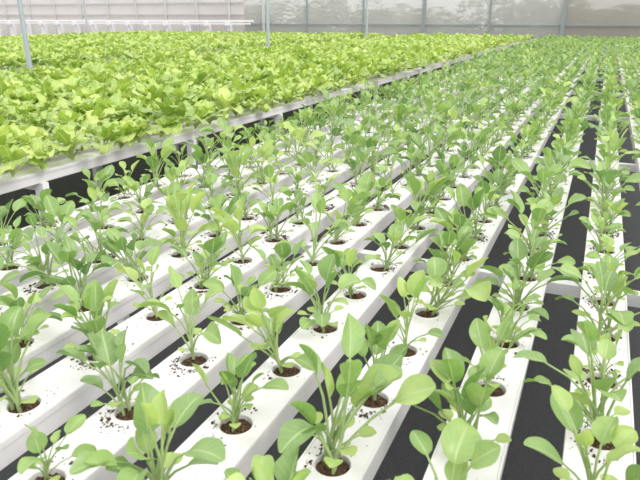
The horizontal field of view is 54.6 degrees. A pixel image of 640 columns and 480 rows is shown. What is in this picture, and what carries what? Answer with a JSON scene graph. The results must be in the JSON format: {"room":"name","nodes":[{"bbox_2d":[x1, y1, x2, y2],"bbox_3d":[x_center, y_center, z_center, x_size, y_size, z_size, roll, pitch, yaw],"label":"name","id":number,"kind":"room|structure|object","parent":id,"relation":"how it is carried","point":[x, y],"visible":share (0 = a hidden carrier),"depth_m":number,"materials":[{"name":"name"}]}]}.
{"room":"greenhouse","nodes":[
{"label":"greenhouse","id":0,"kind":"room"},
{"bbox_2d":[0,59,639,479],"bbox_3d":[-11.014,-4.253,16.697,50.000,0.050,34.500,8,21,22],"label":"floor","id":1,"kind":"structure","parent":0,"point":[535,416],"depth_m":3.35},
{"bbox_2d":[17,0,31,71],"bbox_3d":[-4.105,-3.531,8.379,0.160,4.200,0.160,8,21,22],"label":"post","id":2,"kind":"object","parent":1,"relation":"on","point":[19,2],"visible":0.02,"depth_m":8.59,"materials":[{"name":"metal"}]},
{"bbox_2d":[83,0,88,32],"bbox_3d":[-9.898,-9.863,26.064,0.160,4.200,0.160,8,21,22],"label":"post","id":3,"kind":"object","parent":1,"relation":"on","point":[83,0],"visible":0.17,"depth_m":26.19,"materials":[{"name":"metal"}]},
{"bbox_2d":[0,20,253,35],"bbox_3d":[-14.456,-11.332,34.169,24.500,1.500,0.470,8,21,22],"label":"bench","id":4,"kind":"object","parent":1,"relation":"on","point":[205,22],"visible":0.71,"depth_m":32.43,"materials":[{"name":"paint"}]},
{"bbox_2d":[1,38,369,75],"bbox_3d":[-6.727,-5.206,18.023,11.620,0.852,20.168,8,21,22],"label":"bench","id":5,"kind":"object","parent":1,"relation":"on","point":[107,60],"visible":0.02,"depth_m":10.56,"materials":[{"name":"white paint"}]},
{"bbox_2d":[0,30,387,69],"bbox_3d":[-6.565,-5.710,17.751,11.822,0.285,20.403,8,21,22],"label":"plants","id":6,"kind":"object","parent":5,"relation":"on","point":[104,45],"visible":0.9,"depth_m":15.42,"materials":[{"name":"green plant"}]},
{"bbox_2d":[0,40,528,219],"bbox_3d":[0.693,-3.434,13.073,4.440,0.852,23.800,8,21,22],"label":"bench","id":7,"kind":"object","parent":1,"relation":"on","point":[30,176],"visible":0.06,"depth_m":4.24,"materials":[{"name":"white paint"}]},
{"bbox_2d":[0,32,534,176],"bbox_3d":[0.895,-3.953,12.850,4.650,0.283,24.009,8,21,22],"label":"plants","id":8,"kind":"object","parent":7,"relation":"on","point":[285,71],"visible":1,"depth_m":5.83,"materials":[{"name":"green plant"}]},
{"bbox_2d":[266,0,269,46],"bbox_3d":[-1.240,-5.721,14.495,0.160,4.200,0.160,8,21,22],"label":"post","id":9,"kind":"object","parent":1,"relation":"on","point":[267,1],"visible":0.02,"depth_m":14.68,"materials":[{"name":"metal"}]},
{"bbox_2d":[365,0,367,37],"bbox_3d":[1.564,-7.865,20.482,0.160,4.200,0.160,8,21,22],"label":"post","id":10,"kind":"object","parent":1,"relation":"on","point":[366,35],"visible":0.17,"depth_m":20.63,"materials":[{"name":"metal"}]},
{"bbox_2d":[117,43,639,324],"bbox_3d":[4.416,-2.638,10.941,3.050,0.790,24.080,8,21,22],"label":"support frame","id":11,"kind":"object","parent":1,"relation":"on","point":[561,287],"visible":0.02,"depth_m":2.11,"materials":[{"name":"white paint"}]},
{"bbox_2d":[0,67,480,259],"bbox_3d":[3.170,-3.251,11.386,0.122,0.064,24.260,8,21,22],"label":"channel","id":12,"kind":"object","parent":11,"relation":"on","point":[189,173],"visible":0.19,"depth_m":2.81,"materials":[{"name":"white plastic"}]},
{"bbox_2d":[0,34,549,244],"bbox_3d":[3.188,-3.405,11.349,0.383,0.286,24.228,8,21,22],"label":"seedlings","id":13,"kind":"object","parent":12,"relation":"on","point":[168,148],"visible":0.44,"depth_m":3.23,"materials":[{"name":"green plant"}]},
{"bbox_2d":[0,68,485,294],"bbox_3d":[3.357,-3.212,11.278,0.122,0.064,24.480,8,21,22],"label":"channel","id":14,"kind":"object","parent":11,"relation":"on","point":[126,225],"visible":0.15,"depth_m":2.50,"materials":[{"name":"white plastic"}]},
{"bbox_2d":[0,34,556,270],"bbox_3d":[3.362,-3.368,11.254,0.360,0.279,24.408,8,21,22],"label":"seedlings","id":15,"kind":"object","parent":14,"relation":"on","point":[51,204],"visible":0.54,"depth_m":2.92,"materials":[{"name":"green plant"}]},
{"bbox_2d":[0,63,513,327],"bbox_3d":[3.577,-3.198,11.240,0.122,0.064,24.260,8,21,22],"label":"channel","id":16,"kind":"object","parent":11,"relation":"on","point":[103,275],"visible":0.3,"depth_m":2.31,"materials":[{"name":"white plastic"}]},
{"bbox_2d":[0,35,564,300],"bbox_3d":[3.591,-3.338,11.174,0.388,0.278,24.212,8,21,22],"label":"seedlings","id":17,"kind":"object","parent":16,"relation":"on","point":[233,159],"visible":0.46,"depth_m":2.71,"materials":[{"name":"green plant"}]},
{"bbox_2d":[0,47,557,393],"bbox_3d":[3.748,-3.147,11.098,0.122,0.064,24.260,8,21,22],"label":"channel","id":18,"kind":"object","parent":11,"relation":"on","point":[53,338],"visible":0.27,"depth_m":1.92,"materials":[{"name":"white plastic"}]},
{"bbox_2d":[0,35,569,343],"bbox_3d":[3.739,-3.295,11.053,0.356,0.277,24.197,8,21,22],"label":"seedlings","id":19,"kind":"object","parent":18,"relation":"on","point":[176,203],"visible":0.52,"depth_m":2.05,"materials":[{"name":"green plant"}]},
{"bbox_2d":[0,50,563,470],"bbox_3d":[3.962,-3.129,11.047,0.122,0.064,24.260,8,21,22],"label":"channel","id":20,"kind":"object","parent":11,"relation":"on","point":[60,391],"visible":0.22,"depth_m":1.55,"materials":[{"name":"white plastic"}]},
{"bbox_2d":[0,34,579,412],"bbox_3d":[3.961,-3.285,11.009,0.350,0.289,24.265,8,21,22],"label":"seedlings","id":21,"kind":"object","parent":20,"relation":"on","point":[94,297],"visible":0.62,"depth_m":1.82,"materials":[{"name":"green plant"}]},
{"bbox_2d":[8,53,567,479],"bbox_3d":[4.189,-3.121,11.025,0.122,0.064,24.260,8,21,22],"label":"channel","id":22,"kind":"object","parent":11,"relation":"on","point":[106,428],"visible":0.38,"depth_m":1.45,"materials":[{"name":"white plastic"}]},
{"bbox_2d":[17,36,585,479],"bbox_3d":[4.196,-3.274,10.971,0.342,0.293,24.119,8,21,22],"label":"seedlings","id":23,"kind":"object","parent":22,"relation":"on","point":[105,347],"visible":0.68,"depth_m":1.64,"materials":[{"name":"green plant"}]},
{"bbox_2d":[146,43,589,479],"bbox_3d":[4.319,-3.038,10.794,0.122,0.064,24.260,8,21,22],"label":"channel","id":24,"kind":"object","parent":11,"relation":"on","point":[260,426],"visible":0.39,"depth_m":1.45,"materials":[{"name":"white plastic"}]},
{"bbox_2d":[69,34,591,479],"bbox_3d":[4.324,-3.165,10.722,0.354,0.256,24.142,8,21,22],"label":"seedlings","id":25,"kind":"object","parent":24,"relation":"on","point":[151,411],"visible":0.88,"depth_m":1.36,"materials":[{"name":"green plant"}]},
{"bbox_2d":[296,53,591,479],"bbox_3d":[4.550,-3.034,10.780,0.122,0.064,24.480,8,21,22],"label":"channel","id":26,"kind":"object","parent":11,"relation":"on","point":[371,451],"visible":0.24,"depth_m":1.44,"materials":[{"name":"white plastic"}]},
{"bbox_2d":[224,36,599,479],"bbox_3d":[4.563,-3.176,10.731,0.372,0.271,24.402,8,21,22],"label":"seedlings","id":27,"kind":"object","parent":26,"relation":"on","point":[384,370],"visible":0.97,"depth_m":1.29,"materials":[{"name":"green plant"}]},
{"bbox_2d":[423,42,604,479],"bbox_3d":[4.761,-3.013,10.723,0.122,0.064,24.260,8,21,22],"label":"channel","id":28,"kind":"object","parent":11,"relation":"on","point":[505,398],"visible":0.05,"depth_m":1.39,"materials":[{"name":"white plastic"}]},
{"bbox_2d":[392,35,606,479],"bbox_3d":[4.747,-3.155,10.685,0.335,0.262,24.148,8,21,22],"label":"seedlings","id":29,"kind":"object","parent":28,"relation":"on","point":[461,442],"visible":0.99,"depth_m":1.52,"materials":[{"name":"green plant"}]},
{"bbox_2d":[560,66,635,479],"bbox_3d":[4.923,-2.955,10.562,0.122,0.064,24.260,8,21,22],"label":"channel","id":30,"kind":"object","parent":11,"relation":"on","point":[571,456],"visible":0.19,"depth_m":1.43,"materials":[{"name":"white plastic"}]},
{"bbox_2d":[513,36,639,479],"bbox_3d":[4.897,-3.092,10.477,0.362,0.285,24.171,8,21,22],"label":"seedlings","id":31,"kind":"object","parent":30,"relation":"on","point":[568,407],"visible":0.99,"depth_m":1.39,"materials":[{"name":"green plant"}]},
{"bbox_2d":[615,44,639,188],"bbox_3d":[5.125,-2.928,10.485,0.122,0.064,24.260,8,21,22],"label":"channel","id":32,"kind":"object","parent":11,"relation":"on","point":[626,99],"visible":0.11,"depth_m":4.64,"materials":[{"name":"white plastic"}]},
{"bbox_2d":[614,36,639,205],"bbox_3d":[5.128,-3.068,10.439,0.378,0.265,24.134,8,21,22],"label":"seedlings","id":33,"kind":"object","parent":32,"relation":"on","point":[630,69],"visible":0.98,"depth_m":6.17,"materials":[{"name":"green plant"}]},
{"bbox_3d":[5.339,-2.910,10.434,0.122,0.064,24.260,8,21,22],"label":"channel","id":34,"kind":"object","parent":11,"relation":"on","visible":0},
{"bbox_2d":[622,36,639,72],"bbox_3d":[5.328,-3.043,10.366,0.363,0.268,24.275,8,21,22],"label":"seedlings","id":35,"kind":"object","parent":34,"relation":"on","point":[632,48],"visible":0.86,"depth_m":12.36,"materials":[{"name":"green plant"}]},
{"bbox_3d":[5.556,-2.893,10.389,0.122,0.064,24.260,8,21,22],"label":"channel","id":36,"kind":"object","parent":11,"relation":"on","visible":0},
{"bbox_2d":[630,35,639,50],"bbox_3d":[5.580,-3.048,10.341,0.395,0.293,24.157,8,21,22],"label":"seedlings","id":37,"kind":"object","parent":36,"relation":"on","point":[632,38],"visible":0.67,"depth_m":16.88,"materials":[{"name":"green plant"}]},
{"bbox_2d":[0,0,639,60],"bbox_3d":[-4.255,-11.420,30.412,50.000,4.200,0.004,8,21,22],"label":"wall","id":38,"kind":"structure","parent":0,"point":[464,12],"depth_m":27.84,"materials":[{"name":"grey plastic"}]},
{"bbox_2d":[0,0,264,35],"bbox_3d":[-14.916,-12.982,34.775,26.750,4.200,0.080,8,21,22],"label":"trim","id":39,"kind":"structure","parent":38,"relation":"attached to","point":[196,2],"depth_m":32.87,"materials":[{"name":"white metal"}]},
{"bbox_2d":[251,0,639,36],"bbox_3d":[7.428,-9.656,25.486,24.400,4.200,0.100,8,21,22],"label":"trim frame","id":40,"kind":"object","parent":38,"relation":"attached to","point":[423,24],"visible":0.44,"depth_m":26.64,"materials":[{"name":"metal"}]}
]}

